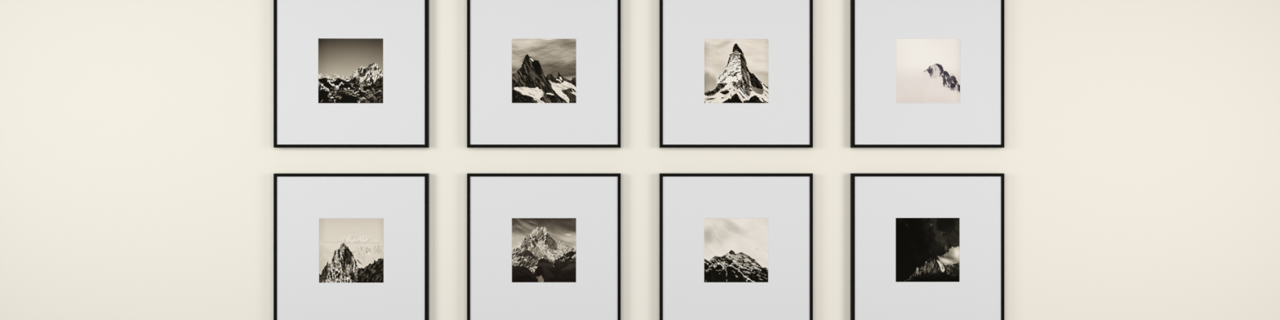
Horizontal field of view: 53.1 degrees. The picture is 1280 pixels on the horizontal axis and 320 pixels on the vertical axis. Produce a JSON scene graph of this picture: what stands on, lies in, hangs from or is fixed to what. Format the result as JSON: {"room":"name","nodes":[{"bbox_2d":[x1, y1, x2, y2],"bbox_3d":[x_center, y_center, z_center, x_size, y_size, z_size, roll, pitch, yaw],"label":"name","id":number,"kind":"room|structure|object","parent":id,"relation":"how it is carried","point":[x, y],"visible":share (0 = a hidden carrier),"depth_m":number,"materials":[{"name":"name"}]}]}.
{"room":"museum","nodes":[
{"label":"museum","id":0,"kind":"room"},
{"bbox_2d":[0,0,1279,319],"bbox_3d":[-0.049,0.000,4.220,8.400,3.200,0.100,0,0,-1],"label":"wall","id":1,"kind":"structure","parent":0,"point":[1139,160],"depth_m":4.17,"materials":[{"name":"beige paint"}]},
{"bbox_2d":[273,0,429,147],"bbox_3d":[-0.934,-0.288,4.145,0.496,0.496,0.028,0,0,-1],"label":"framed picture","id":2,"kind":"object","parent":1,"relation":"attached to","point":[348,73],"visible":1,"depth_m":4.14,"materials":[{"name":"white paper"}]},
{"bbox_2d":[318,38,382,102],"bbox_3d":[-0.935,-0.288,4.137,0.210,0.210,0.001,0,0,-1],"label":"print","id":3,"kind":"object","parent":2,"relation":"attached to","point":[350,70],"depth_m":4.14},
{"bbox_2d":[273,173,429,319],"bbox_3d":[-0.934,0.292,4.145,0.496,0.496,0.028,0,0,-1],"label":"framed picture","id":4,"kind":"object","parent":1,"relation":"attached to","point":[347,246],"visible":1,"depth_m":4.14,"materials":[{"name":"white paper"}]},
{"bbox_2d":[319,218,383,282],"bbox_3d":[-0.933,0.293,4.137,0.208,0.208,0.001,0,0,-1],"label":"print","id":5,"kind":"object","parent":4,"relation":"attached to","point":[351,250],"depth_m":4.14},
{"bbox_2d":[466,0,620,147],"bbox_3d":[-0.311,-0.288,4.152,0.496,0.496,0.028,0,0,-1],"label":"framed picture","id":6,"kind":"object","parent":1,"relation":"attached to","point":[541,73],"visible":1,"depth_m":4.14,"materials":[{"name":"white paper"}]},
{"bbox_2d":[511,39,576,102],"bbox_3d":[-0.311,-0.288,4.144,0.209,0.209,0.001,0,0,-1],"label":"print","id":7,"kind":"object","parent":6,"relation":"attached to","point":[544,70],"depth_m":4.14},
{"bbox_2d":[466,173,620,319],"bbox_3d":[-0.311,0.292,4.152,0.496,0.496,0.028,0,0,-1],"label":"framed picture","id":8,"kind":"object","parent":1,"relation":"attached to","point":[540,246],"visible":1,"depth_m":4.14,"materials":[{"name":"white paper"}]},
{"bbox_2d":[511,217,576,282],"bbox_3d":[-0.311,0.292,4.144,0.208,0.208,0.001,0,0,-1],"label":"print","id":9,"kind":"object","parent":8,"relation":"attached to","point":[544,250],"depth_m":4.14},
{"bbox_2d":[659,0,813,147],"bbox_3d":[0.312,-0.288,4.160,0.496,0.496,0.028,0,0,-1],"label":"framed picture","id":10,"kind":"object","parent":1,"relation":"attached to","point":[734,73],"visible":1,"depth_m":4.15,"materials":[{"name":"white paper"}]},
{"bbox_2d":[704,39,768,102],"bbox_3d":[0.313,-0.288,4.151,0.208,0.208,0.001,0,0,-1],"label":"print","id":11,"kind":"object","parent":10,"relation":"attached to","point":[736,70],"depth_m":4.15},
{"bbox_2d":[659,173,813,319],"bbox_3d":[0.312,0.292,4.160,0.496,0.496,0.028,0,0,-1],"label":"framed picture","id":12,"kind":"object","parent":1,"relation":"attached to","point":[733,246],"visible":1,"depth_m":4.15,"materials":[{"name":"white paper"}]},
{"bbox_2d":[704,217,768,282],"bbox_3d":[0.312,0.293,4.151,0.209,0.209,0.001,0,0,-1],"label":"print","id":13,"kind":"object","parent":12,"relation":"attached to","point":[736,249],"depth_m":4.15},
{"bbox_2d":[850,0,1004,147],"bbox_3d":[0.935,-0.288,4.167,0.496,0.496,0.028,0,0,-1],"label":"framed picture","id":14,"kind":"object","parent":1,"relation":"attached to","point":[925,73],"visible":1,"depth_m":4.16,"materials":[{"name":"white paper"}]},
{"bbox_2d":[896,39,959,102],"bbox_3d":[0.936,-0.289,4.159,0.208,0.208,0.001,0,0,-1],"label":"print","id":15,"kind":"object","parent":14,"relation":"attached to","point":[928,70],"depth_m":4.16},
{"bbox_2d":[850,173,1004,319],"bbox_3d":[0.935,0.292,4.167,0.496,0.496,0.028,0,0,-1],"label":"framed picture","id":16,"kind":"object","parent":1,"relation":"attached to","point":[924,246],"visible":1,"depth_m":4.16,"materials":[{"name":"white paper"}]},
{"bbox_2d":[895,217,959,281],"bbox_3d":[0.934,0.292,4.159,0.209,0.209,0.001,0,0,-1],"label":"print","id":17,"kind":"object","parent":16,"relation":"attached to","point":[927,249],"depth_m":4.16}
]}

